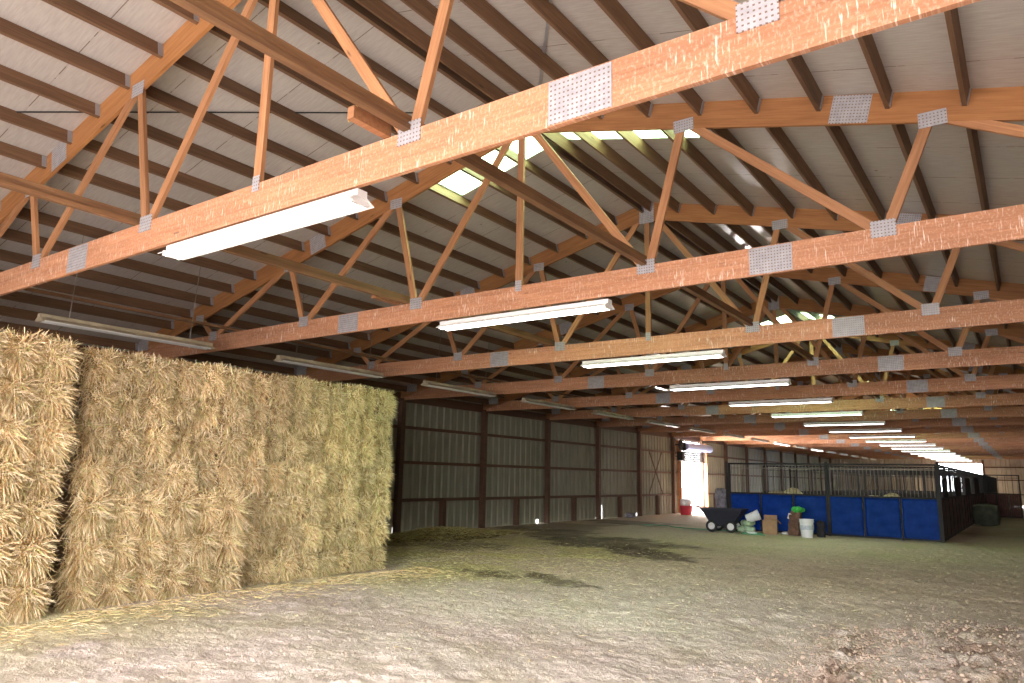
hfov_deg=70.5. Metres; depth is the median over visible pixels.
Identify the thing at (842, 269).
purlin
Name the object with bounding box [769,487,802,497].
pile
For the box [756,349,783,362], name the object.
purlin
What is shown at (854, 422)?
fluorescent light
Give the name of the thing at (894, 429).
fluorescent light
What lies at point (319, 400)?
bale
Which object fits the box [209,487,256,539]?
bale
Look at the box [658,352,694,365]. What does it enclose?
purlin
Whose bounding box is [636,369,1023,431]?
roof truss
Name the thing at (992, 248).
purlin
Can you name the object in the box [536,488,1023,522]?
ground
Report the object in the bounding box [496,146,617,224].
purlin
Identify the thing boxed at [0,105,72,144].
purlin
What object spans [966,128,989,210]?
purlin
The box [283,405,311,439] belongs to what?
bale
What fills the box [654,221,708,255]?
purlin
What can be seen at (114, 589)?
bale
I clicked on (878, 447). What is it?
roof truss
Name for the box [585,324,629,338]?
purlin
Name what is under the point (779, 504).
stall
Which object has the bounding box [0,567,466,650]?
straw
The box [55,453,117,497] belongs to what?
bale
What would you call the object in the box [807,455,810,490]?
wall post
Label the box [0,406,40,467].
bale
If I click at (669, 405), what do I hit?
purlin
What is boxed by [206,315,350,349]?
purlin
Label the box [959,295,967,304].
purlin
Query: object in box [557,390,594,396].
purlin
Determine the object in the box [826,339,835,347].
purlin
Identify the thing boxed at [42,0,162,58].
purlin
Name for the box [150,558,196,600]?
bale
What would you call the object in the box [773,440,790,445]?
fluorescent light
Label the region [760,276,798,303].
purlin
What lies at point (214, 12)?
wooden beam
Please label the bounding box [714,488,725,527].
sack
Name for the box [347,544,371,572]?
bale
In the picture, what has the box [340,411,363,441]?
bale
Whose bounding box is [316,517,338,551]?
bale
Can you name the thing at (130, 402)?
bale
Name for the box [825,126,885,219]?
purlin
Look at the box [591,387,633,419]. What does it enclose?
fluorescent light
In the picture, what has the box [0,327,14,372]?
bale
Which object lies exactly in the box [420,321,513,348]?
purlin
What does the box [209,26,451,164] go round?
purlin
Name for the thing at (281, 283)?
purlin
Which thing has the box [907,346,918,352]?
purlin
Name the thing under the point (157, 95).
purlin
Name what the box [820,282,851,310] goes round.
purlin
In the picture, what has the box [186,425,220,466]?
bale
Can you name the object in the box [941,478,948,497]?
blanket
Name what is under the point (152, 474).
bale
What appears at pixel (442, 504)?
post
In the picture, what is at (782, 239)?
purlin
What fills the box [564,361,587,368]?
purlin
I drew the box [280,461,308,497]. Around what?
bale
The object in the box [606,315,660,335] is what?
purlin
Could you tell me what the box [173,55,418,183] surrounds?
purlin
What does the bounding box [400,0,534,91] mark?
purlin
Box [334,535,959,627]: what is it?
hay
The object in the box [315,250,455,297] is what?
purlin
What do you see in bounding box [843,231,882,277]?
purlin
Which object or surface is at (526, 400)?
fluorescent light
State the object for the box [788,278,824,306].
purlin
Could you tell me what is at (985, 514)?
bale
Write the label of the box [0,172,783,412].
wooden beam
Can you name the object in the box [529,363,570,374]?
purlin
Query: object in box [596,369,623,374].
purlin
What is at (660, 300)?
purlin
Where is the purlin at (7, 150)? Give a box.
[0,141,46,168]
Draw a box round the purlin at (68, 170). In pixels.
[57,164,304,251]
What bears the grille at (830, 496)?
attached to the stall at (882, 517)
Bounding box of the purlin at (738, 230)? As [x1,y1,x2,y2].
[724,224,761,247]
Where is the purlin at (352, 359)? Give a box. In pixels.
[342,356,440,378]
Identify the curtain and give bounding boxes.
[681,450,705,462]
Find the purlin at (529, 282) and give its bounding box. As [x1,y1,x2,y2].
[513,278,598,314]
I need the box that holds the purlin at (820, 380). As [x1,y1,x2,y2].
[816,378,830,383]
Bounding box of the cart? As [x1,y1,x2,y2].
[695,505,748,532]
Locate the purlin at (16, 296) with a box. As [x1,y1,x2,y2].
[0,291,173,329]
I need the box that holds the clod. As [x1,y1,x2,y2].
[3,564,1023,682]
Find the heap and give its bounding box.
[383,525,552,544]
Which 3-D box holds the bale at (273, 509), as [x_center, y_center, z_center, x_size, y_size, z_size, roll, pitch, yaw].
[-3.727,2.408,10.500,1.114,0.625,0.555,-6,-13,33]
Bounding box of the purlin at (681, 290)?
[678,289,728,317]
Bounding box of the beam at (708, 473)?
[708,473,833,479]
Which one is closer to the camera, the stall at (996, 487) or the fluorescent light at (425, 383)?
the fluorescent light at (425, 383)
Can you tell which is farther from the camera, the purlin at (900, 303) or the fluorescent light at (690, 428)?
the fluorescent light at (690, 428)
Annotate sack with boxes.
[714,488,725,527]
[816,520,825,537]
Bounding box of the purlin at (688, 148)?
[660,130,754,215]
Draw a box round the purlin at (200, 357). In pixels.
[178,354,295,374]
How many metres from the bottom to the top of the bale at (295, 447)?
0.630 m
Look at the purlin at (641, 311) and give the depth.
17.83 m
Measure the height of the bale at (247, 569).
0.627 m
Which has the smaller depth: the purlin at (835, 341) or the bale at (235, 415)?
the bale at (235, 415)
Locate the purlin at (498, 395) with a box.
[444,383,503,398]
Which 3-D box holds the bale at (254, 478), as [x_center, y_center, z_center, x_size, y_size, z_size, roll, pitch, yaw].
[-3.920,1.948,10.286,1.133,0.619,0.568,-5,-12,31]
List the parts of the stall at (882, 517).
grille rail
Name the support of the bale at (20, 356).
on the bale at (15, 396)
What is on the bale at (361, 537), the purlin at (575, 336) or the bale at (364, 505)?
the bale at (364, 505)
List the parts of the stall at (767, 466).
grille rail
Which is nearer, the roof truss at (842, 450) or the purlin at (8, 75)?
the purlin at (8, 75)
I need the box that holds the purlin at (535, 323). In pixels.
[502,311,552,331]
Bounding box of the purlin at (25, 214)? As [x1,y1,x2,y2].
[16,207,256,280]
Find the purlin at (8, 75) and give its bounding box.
[0,64,99,117]
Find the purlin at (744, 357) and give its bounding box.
[741,355,762,364]
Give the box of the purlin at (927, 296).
[921,292,932,302]
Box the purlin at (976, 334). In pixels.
[973,332,982,348]
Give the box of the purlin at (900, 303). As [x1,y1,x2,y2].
[888,292,908,310]
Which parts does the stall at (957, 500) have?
board panel, board panel, board panel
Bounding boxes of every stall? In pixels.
[728,463,827,534]
[762,465,945,502]
[789,468,954,497]
[810,469,963,494]
[827,463,941,541]
[829,471,956,493]
[845,472,935,492]
[858,473,962,492]
[871,474,935,491]
[939,465,955,540]
[950,467,964,534]
[959,469,971,528]
[967,471,975,524]
[973,473,980,503]
[978,474,984,503]
[982,475,987,498]
[986,476,990,492]
[989,476,992,492]
[992,477,996,500]
[994,477,997,499]
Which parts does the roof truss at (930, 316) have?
truss plate, truss plate, truss plate, truss plate, truss plate, truss plate, truss plate, truss plate, truss plate, king post, truss plate, truss plate, truss plate, truss plate, truss plate, truss plate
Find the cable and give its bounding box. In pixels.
[16,111,412,112]
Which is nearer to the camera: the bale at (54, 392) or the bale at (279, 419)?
the bale at (54, 392)
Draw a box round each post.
[392,398,406,532]
[438,501,446,526]
[478,410,487,527]
[513,499,519,524]
[544,419,550,522]
[571,497,576,520]
[596,426,600,518]
[617,496,622,517]
[637,431,641,515]
[655,496,659,514]
[671,436,675,513]
[699,440,704,510]
[724,444,728,488]
[725,461,728,507]
[745,446,749,491]
[763,449,767,490]
[780,451,783,491]
[794,453,797,488]
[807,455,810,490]
[818,457,822,490]
[824,462,830,535]
[829,458,832,489]
[935,462,944,542]
[981,460,984,474]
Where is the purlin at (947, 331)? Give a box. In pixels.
[943,329,955,346]
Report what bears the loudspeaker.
attached to the wall at (419, 481)
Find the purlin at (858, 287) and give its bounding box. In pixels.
[852,285,879,312]
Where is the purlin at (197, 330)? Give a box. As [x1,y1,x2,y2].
[185,326,331,358]
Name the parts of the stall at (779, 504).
grille rail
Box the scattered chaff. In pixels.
[198,525,1022,680]
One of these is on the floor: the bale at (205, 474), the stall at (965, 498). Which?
the stall at (965, 498)
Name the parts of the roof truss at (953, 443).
truss plate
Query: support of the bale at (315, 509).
on the bale at (312, 532)
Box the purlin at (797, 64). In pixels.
[786,55,823,110]
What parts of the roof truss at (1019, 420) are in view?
truss plate, truss plate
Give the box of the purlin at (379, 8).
[354,0,508,100]
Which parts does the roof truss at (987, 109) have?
truss plate, truss plate, truss plate, truss plate, truss plate, truss plate, truss plate, truss plate, truss plate, king post, truss plate, truss plate, truss plate, truss plate, truss plate, truss plate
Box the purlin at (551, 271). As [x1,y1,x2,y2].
[544,266,621,305]
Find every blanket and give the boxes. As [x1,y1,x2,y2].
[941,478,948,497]
[954,477,961,495]
[964,477,970,494]
[973,477,979,493]
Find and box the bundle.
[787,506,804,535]
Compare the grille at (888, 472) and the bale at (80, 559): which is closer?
the bale at (80, 559)
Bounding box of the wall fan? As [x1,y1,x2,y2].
[675,439,683,449]
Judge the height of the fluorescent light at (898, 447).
0.142 m
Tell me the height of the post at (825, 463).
2.200 m
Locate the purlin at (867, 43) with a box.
[857,34,893,108]
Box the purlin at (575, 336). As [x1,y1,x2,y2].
[563,333,593,342]
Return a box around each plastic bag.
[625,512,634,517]
[680,498,691,505]
[737,525,754,532]
[740,520,754,525]
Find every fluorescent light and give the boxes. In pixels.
[35,235,213,349]
[158,188,373,259]
[273,295,384,377]
[421,336,496,396]
[436,299,614,330]
[520,364,574,409]
[580,349,726,367]
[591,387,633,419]
[646,403,679,427]
[668,378,790,390]
[688,402,715,433]
[722,414,744,437]
[728,398,833,406]
[750,437,768,442]
[771,411,863,417]
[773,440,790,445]
[793,445,807,448]
[803,421,884,425]
[828,428,901,432]
[849,434,915,437]
[865,439,926,441]
[879,443,935,445]
[891,446,943,448]
[901,449,949,451]
[910,452,955,453]
[917,454,960,455]
[924,456,964,457]
[930,458,968,459]
[936,460,972,460]
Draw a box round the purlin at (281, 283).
[273,278,384,309]
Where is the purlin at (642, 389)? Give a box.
[638,388,659,393]
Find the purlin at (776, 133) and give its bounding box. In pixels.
[765,127,838,220]
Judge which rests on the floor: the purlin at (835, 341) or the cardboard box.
the cardboard box
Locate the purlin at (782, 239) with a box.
[761,226,812,272]
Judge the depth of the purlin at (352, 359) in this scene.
16.74 m
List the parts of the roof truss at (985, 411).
truss plate, truss plate, king post, truss plate, truss plate, truss plate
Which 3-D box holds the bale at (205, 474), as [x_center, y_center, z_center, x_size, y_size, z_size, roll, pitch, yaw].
[-4.415,1.842,9.758,1.134,0.643,0.540,-5,-12,33]
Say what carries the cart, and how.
on the floor
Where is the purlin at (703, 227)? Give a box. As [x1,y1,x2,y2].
[690,222,737,251]
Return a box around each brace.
[23,288,679,416]
[649,451,662,493]
[649,452,661,493]
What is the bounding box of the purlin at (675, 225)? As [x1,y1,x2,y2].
[665,221,719,254]
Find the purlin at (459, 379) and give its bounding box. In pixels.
[450,376,490,384]
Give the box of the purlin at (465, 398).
[446,396,488,403]
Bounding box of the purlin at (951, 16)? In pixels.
[944,8,970,105]
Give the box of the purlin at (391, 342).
[380,339,453,356]
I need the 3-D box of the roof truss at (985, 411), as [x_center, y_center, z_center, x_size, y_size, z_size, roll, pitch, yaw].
[10.664,1.294,23.548,18.040,2.557,0.043,-6,-13,35]
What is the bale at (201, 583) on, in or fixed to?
on the floor
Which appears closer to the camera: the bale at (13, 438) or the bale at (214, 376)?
the bale at (13, 438)
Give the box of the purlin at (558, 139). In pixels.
[540,133,652,210]
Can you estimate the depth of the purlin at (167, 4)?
6.59 m
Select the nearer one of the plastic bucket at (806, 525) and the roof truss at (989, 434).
the plastic bucket at (806, 525)
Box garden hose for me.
[642,524,764,535]
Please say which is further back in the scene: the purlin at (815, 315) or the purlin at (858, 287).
the purlin at (815, 315)
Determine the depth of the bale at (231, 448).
9.82 m
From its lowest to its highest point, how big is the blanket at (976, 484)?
0.738 m
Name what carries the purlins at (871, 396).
attached to the roof truss at (1019, 439)
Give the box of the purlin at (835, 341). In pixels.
[828,338,840,347]
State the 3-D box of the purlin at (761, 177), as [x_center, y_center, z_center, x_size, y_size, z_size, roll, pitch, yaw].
[3.070,-2.164,9.149,0.082,0.155,3.619,-6,-13,35]
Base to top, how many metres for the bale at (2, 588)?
0.689 m
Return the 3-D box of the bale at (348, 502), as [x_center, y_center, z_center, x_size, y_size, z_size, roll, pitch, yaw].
[-2.918,2.656,11.672,1.135,0.631,0.525,-6,-13,34]
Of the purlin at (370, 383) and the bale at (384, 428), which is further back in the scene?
the purlin at (370, 383)
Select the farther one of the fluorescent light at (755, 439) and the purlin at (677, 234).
the fluorescent light at (755, 439)
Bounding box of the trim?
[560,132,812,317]
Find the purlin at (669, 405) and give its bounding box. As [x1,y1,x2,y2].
[664,403,677,406]
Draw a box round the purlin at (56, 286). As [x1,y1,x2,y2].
[0,270,192,318]
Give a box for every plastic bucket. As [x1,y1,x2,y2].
[745,509,760,521]
[799,519,813,537]
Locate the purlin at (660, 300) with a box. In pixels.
[654,297,706,325]
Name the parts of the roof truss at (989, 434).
truss plate, truss plate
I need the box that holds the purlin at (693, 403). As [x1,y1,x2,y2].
[689,402,706,405]
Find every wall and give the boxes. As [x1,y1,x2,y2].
[1,331,833,533]
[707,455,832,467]
[832,459,1023,506]
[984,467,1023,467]
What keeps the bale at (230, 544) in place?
on the bale at (226, 578)
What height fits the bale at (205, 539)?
0.699 m
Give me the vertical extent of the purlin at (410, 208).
0.155 m
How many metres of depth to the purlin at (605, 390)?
23.79 m
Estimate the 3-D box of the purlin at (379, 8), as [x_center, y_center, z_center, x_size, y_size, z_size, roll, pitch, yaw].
[-0.859,-3.102,7.597,0.082,0.155,3.619,-6,-13,35]
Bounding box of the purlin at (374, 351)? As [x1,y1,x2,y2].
[363,347,422,360]
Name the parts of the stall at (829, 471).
grille rail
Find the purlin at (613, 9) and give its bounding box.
[594,0,704,115]
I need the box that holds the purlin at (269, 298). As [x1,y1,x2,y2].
[245,291,389,330]
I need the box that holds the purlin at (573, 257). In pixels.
[566,254,644,295]
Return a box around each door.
[676,440,712,512]
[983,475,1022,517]
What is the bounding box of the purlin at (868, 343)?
[860,339,877,352]
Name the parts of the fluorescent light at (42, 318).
hanger rod, hanger rod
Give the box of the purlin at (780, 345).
[778,343,801,358]
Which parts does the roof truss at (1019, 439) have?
truss plate, truss plate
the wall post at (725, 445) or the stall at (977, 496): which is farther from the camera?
the wall post at (725, 445)
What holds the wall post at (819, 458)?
on the floor
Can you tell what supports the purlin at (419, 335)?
attached to the ceiling
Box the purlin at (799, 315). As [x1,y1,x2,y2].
[786,309,809,320]
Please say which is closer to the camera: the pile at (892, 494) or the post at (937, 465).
the post at (937, 465)
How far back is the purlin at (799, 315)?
19.44 m
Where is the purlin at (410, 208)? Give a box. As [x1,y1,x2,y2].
[402,202,530,265]
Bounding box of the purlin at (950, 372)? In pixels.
[945,368,953,376]
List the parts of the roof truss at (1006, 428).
truss plate, truss plate, truss plate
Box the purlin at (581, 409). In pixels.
[574,408,592,410]
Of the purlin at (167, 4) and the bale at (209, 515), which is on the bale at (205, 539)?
the bale at (209, 515)
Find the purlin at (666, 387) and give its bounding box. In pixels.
[651,385,685,391]
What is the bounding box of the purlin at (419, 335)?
[400,329,493,352]
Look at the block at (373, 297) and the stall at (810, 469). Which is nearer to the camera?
the block at (373, 297)
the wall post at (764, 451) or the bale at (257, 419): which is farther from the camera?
the wall post at (764, 451)
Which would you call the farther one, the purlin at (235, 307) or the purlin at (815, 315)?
the purlin at (815, 315)
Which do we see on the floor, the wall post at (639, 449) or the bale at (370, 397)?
the wall post at (639, 449)
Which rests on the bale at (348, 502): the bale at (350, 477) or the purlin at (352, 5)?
the bale at (350, 477)
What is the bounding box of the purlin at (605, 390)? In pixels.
[590,388,611,393]
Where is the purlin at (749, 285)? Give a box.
[741,278,770,302]
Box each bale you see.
[0,324,55,388]
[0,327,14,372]
[0,367,47,428]
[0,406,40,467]
[0,446,39,511]
[0,490,66,546]
[0,494,27,545]
[0,527,64,594]
[0,531,24,594]
[0,568,57,624]
[0,574,18,623]
[14,452,69,504]
[16,410,80,473]
[21,370,81,426]
[26,329,85,387]
[42,566,107,612]
[47,529,116,587]
[52,486,120,547]
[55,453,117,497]
[58,416,118,460]
[64,379,119,424]
[70,345,122,391]
[89,561,139,609]
[91,523,143,578]
[102,456,143,498]
[102,487,145,534]
[107,384,148,426]
[108,417,147,464]
[113,350,150,393]
[123,563,164,603]
[128,486,174,542]
[128,525,172,578]
[131,457,167,494]
[135,420,179,463]
[139,354,184,400]
[139,387,175,428]
[144,424,195,462]
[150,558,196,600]
[154,527,200,572]
[156,455,199,496]
[156,488,203,542]
[166,391,202,430]
[168,359,204,398]
[180,558,218,594]
[181,519,223,574]
[184,486,225,532]
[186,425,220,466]
[190,396,221,433]
[191,457,216,492]
[193,362,229,406]
[204,553,244,592]
[208,459,244,492]
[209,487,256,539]
[209,522,248,570]
[213,428,249,466]
[213,459,268,501]
[214,429,269,466]
[215,366,252,406]
[215,396,252,435]
[236,554,255,585]
[238,521,262,560]
[243,490,265,528]
[245,400,269,437]
[246,367,271,405]
[246,548,279,584]
[253,520,277,555]
[256,486,288,530]
[261,401,294,438]
[262,432,285,464]
[262,460,285,493]
[263,372,296,409]
[271,548,301,582]
[272,520,306,555]
[278,489,307,527]
[279,431,311,469]
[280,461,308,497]
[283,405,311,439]
[288,375,318,411]
[291,489,327,525]
[294,547,320,579]
[296,518,324,554]
[297,460,328,496]
[302,377,331,413]
[302,405,330,439]
[302,435,326,464]
[313,544,338,577]
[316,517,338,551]
[317,435,343,467]
[320,409,346,442]
[320,490,340,523]
[321,462,342,496]
[323,381,348,413]
[328,544,351,574]
[332,517,357,552]
[333,490,359,525]
[336,437,359,465]
[336,462,362,496]
[339,383,367,417]
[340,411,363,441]
[346,517,373,547]
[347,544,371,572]
[352,436,380,470]
[353,489,373,522]
[355,386,378,416]
[355,464,376,494]
[356,413,378,441]
[365,542,387,570]
[367,489,392,523]
[367,517,389,547]
[368,464,395,494]
[369,438,394,469]
[371,387,399,421]
[372,414,394,442]
[972,503,1000,525]
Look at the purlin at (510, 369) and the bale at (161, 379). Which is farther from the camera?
the purlin at (510, 369)
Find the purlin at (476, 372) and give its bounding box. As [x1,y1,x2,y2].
[469,370,527,381]
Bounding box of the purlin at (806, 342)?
[801,341,814,349]
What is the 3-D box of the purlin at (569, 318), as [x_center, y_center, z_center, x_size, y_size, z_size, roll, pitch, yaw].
[0.429,-0.770,15.342,0.073,0.155,3.618,-6,-13,35]
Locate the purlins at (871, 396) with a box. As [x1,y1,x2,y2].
[803,393,930,412]
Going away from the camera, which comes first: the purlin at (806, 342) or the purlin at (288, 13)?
the purlin at (288, 13)
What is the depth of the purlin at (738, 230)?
12.43 m
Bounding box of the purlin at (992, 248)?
[988,244,1000,290]
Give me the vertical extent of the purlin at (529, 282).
0.155 m
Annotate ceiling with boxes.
[0,0,1023,417]
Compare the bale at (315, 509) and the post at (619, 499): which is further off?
the post at (619, 499)
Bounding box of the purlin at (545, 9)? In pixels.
[524,0,652,117]
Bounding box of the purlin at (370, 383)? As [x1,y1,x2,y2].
[337,379,406,391]
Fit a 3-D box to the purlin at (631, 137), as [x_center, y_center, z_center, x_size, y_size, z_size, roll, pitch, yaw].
[2.121,-2.347,9.869,0.082,0.155,3.619,-6,-13,35]
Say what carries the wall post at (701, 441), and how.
on the floor
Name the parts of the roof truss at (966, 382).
truss plate, truss plate, truss plate, truss plate, truss plate, truss plate, king post, truss plate, truss plate, truss plate, truss plate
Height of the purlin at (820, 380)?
0.155 m
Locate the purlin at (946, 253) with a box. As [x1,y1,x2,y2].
[941,250,958,286]
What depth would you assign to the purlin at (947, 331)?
17.61 m
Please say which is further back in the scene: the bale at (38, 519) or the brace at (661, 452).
the brace at (661, 452)
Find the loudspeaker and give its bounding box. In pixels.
[675,451,684,460]
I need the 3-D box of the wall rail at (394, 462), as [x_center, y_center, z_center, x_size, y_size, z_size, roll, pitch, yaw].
[-2.830,3.285,19.674,0.070,0.085,37.300,-6,-13,35]
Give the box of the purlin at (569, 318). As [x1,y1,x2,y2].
[532,306,575,322]
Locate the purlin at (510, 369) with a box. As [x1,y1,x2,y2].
[494,366,552,379]
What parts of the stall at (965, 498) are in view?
board panel, board panel, board panel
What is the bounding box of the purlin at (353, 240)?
[340,235,479,289]
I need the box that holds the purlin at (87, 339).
[0,321,137,350]
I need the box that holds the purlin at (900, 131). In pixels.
[892,124,936,218]
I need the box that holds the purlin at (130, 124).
[111,115,358,219]
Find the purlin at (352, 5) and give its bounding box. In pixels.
[337,0,493,103]
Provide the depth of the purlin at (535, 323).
16.54 m
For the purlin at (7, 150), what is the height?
0.155 m
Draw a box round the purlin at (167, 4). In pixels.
[152,0,198,24]
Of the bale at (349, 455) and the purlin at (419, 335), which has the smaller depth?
the bale at (349, 455)
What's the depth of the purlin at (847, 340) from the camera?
22.54 m
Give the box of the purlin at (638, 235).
[624,228,680,260]
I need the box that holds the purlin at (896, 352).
[884,343,898,354]
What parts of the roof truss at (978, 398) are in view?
truss plate, truss plate, truss plate, truss plate, king post, truss plate, truss plate, truss plate, truss plate, truss plate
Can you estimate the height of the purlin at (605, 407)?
0.155 m
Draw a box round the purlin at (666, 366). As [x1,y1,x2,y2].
[636,355,676,370]
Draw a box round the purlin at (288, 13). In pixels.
[257,0,455,117]
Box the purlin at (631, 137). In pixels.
[615,131,716,214]
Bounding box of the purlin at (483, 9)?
[460,0,604,118]
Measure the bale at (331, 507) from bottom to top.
0.610 m
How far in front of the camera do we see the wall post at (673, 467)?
33.88 m
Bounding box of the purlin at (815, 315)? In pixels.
[806,311,821,319]
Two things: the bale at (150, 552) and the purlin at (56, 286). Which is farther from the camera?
the purlin at (56, 286)
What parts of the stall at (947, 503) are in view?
board panel, board panel, board panel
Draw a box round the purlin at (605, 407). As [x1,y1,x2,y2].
[597,406,625,408]
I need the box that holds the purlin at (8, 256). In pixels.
[0,249,212,306]
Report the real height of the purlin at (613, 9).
0.155 m
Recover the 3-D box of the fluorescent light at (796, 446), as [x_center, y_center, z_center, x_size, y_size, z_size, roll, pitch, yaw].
[15.775,5.206,39.651,0.230,1.242,2.420,-6,-13,35]
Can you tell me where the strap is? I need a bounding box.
[538,0,551,85]
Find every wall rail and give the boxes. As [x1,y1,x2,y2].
[390,424,676,453]
[391,460,678,473]
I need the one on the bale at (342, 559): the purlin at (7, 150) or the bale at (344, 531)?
the bale at (344, 531)
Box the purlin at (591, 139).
[572,132,680,212]
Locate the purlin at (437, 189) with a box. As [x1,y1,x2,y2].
[427,184,558,252]
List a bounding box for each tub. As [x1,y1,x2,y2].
[679,505,692,514]
[700,507,748,524]
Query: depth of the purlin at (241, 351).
15.04 m
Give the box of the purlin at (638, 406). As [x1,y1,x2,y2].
[628,405,642,407]
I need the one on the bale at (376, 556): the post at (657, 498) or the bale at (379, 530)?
the bale at (379, 530)
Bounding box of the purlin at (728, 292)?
[716,282,751,309]
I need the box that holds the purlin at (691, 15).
[669,0,760,113]
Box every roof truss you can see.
[0,0,980,295]
[130,86,1023,358]
[288,202,1023,381]
[399,267,1023,399]
[481,296,1023,410]
[545,333,1023,419]
[595,343,1023,426]
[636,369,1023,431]
[670,372,1023,436]
[700,392,1023,440]
[724,393,1023,443]
[745,407,1023,446]
[764,407,1023,449]
[780,449,1023,451]
[794,451,1023,453]
[807,454,1023,455]
[819,456,1023,457]
[829,457,1023,458]
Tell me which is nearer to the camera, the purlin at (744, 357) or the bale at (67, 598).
the bale at (67, 598)
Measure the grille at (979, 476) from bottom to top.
0.890 m
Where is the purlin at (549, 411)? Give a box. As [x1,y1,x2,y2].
[527,409,551,413]
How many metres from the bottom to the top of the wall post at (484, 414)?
3.600 m
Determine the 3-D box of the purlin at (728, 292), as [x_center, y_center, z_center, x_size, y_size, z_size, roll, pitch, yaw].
[4.944,-1.162,16.738,0.073,0.155,3.618,-6,-13,35]
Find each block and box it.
[347,97,391,138]
[371,295,399,304]
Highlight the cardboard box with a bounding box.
[762,515,780,534]
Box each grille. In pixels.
[731,464,824,494]
[767,467,933,495]
[829,465,935,497]
[833,472,929,492]
[939,466,950,496]
[950,469,959,495]
[960,471,965,494]
[967,473,973,493]
[978,475,982,492]
[990,476,1013,493]
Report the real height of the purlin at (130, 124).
0.155 m
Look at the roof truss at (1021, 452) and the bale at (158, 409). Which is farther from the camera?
the roof truss at (1021, 452)
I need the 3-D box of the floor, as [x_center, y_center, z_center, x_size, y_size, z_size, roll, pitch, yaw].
[14.182,7.019,27.693,17.976,0.175,70.934,-6,-13,35]
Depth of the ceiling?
8.52 m
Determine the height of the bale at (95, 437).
0.596 m
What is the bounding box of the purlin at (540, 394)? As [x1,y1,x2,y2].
[529,392,568,398]
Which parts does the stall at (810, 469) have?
grille rail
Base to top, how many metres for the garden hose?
0.076 m
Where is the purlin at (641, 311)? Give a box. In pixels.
[634,306,685,332]
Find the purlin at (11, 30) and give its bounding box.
[0,17,130,89]
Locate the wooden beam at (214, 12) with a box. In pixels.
[170,0,903,409]
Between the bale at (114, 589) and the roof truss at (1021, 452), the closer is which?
the bale at (114, 589)
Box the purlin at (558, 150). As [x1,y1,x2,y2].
[532,134,643,212]
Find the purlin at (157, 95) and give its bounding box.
[146,85,387,202]
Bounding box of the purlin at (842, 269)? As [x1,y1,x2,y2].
[800,228,846,276]
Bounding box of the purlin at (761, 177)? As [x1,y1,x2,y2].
[711,129,795,217]
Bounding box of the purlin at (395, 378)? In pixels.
[335,364,422,384]
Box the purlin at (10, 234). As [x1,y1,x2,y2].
[1,228,234,293]
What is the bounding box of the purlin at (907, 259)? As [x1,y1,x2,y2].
[900,255,919,282]
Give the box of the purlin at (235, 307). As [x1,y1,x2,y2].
[224,303,369,340]
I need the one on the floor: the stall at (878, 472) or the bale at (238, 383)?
the stall at (878, 472)
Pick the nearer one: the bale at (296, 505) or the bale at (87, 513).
the bale at (87, 513)
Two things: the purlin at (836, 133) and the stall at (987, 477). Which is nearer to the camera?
the purlin at (836, 133)
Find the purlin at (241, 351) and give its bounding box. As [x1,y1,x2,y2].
[176,336,312,360]
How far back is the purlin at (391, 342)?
16.64 m
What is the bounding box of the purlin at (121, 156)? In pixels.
[83,139,330,236]
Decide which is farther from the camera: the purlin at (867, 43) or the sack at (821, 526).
the sack at (821, 526)
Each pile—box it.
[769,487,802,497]
[864,493,901,532]
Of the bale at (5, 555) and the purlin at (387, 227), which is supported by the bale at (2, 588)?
the bale at (5, 555)
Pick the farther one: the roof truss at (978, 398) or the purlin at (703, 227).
the roof truss at (978, 398)
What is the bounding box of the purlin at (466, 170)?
[460,167,587,239]
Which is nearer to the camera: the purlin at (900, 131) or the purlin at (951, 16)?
the purlin at (951, 16)
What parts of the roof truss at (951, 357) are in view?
truss plate, truss plate, truss plate, truss plate, truss plate, truss plate, truss plate, king post, truss plate, truss plate, truss plate, truss plate, truss plate, truss plate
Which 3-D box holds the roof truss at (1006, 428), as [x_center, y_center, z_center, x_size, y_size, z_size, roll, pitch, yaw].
[14.887,2.469,29.411,18.040,2.557,0.043,-6,-13,35]
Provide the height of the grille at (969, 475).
0.890 m
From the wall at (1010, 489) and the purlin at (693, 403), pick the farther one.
the wall at (1010, 489)
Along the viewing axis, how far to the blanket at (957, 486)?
24.60 m
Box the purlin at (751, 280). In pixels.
[743,277,777,301]
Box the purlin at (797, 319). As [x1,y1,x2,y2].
[779,308,801,320]
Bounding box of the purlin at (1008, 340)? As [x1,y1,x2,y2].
[1006,338,1011,346]
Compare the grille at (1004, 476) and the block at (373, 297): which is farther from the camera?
the grille at (1004, 476)
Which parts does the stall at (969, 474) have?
board panel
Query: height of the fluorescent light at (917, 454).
0.142 m
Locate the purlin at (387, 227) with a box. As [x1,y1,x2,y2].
[368,219,504,277]
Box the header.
[72,345,832,459]
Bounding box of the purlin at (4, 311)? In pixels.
[0,306,153,332]
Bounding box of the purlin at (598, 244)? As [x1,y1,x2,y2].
[595,242,636,266]
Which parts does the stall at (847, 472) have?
grille rail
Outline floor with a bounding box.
[0,507,1023,682]
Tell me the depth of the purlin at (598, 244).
13.38 m
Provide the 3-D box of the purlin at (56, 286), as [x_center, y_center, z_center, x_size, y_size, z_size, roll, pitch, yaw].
[-6.678,-0.769,11.322,0.082,0.155,3.619,-6,-13,35]
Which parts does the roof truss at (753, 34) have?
truss plate, truss plate, truss plate, truss plate, truss plate, truss plate, king post, truss plate, truss plate, truss plate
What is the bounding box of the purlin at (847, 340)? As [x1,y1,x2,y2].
[841,337,857,349]
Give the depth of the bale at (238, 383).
9.98 m
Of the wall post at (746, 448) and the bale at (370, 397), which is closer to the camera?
the bale at (370, 397)
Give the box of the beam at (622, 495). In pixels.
[389,493,678,501]

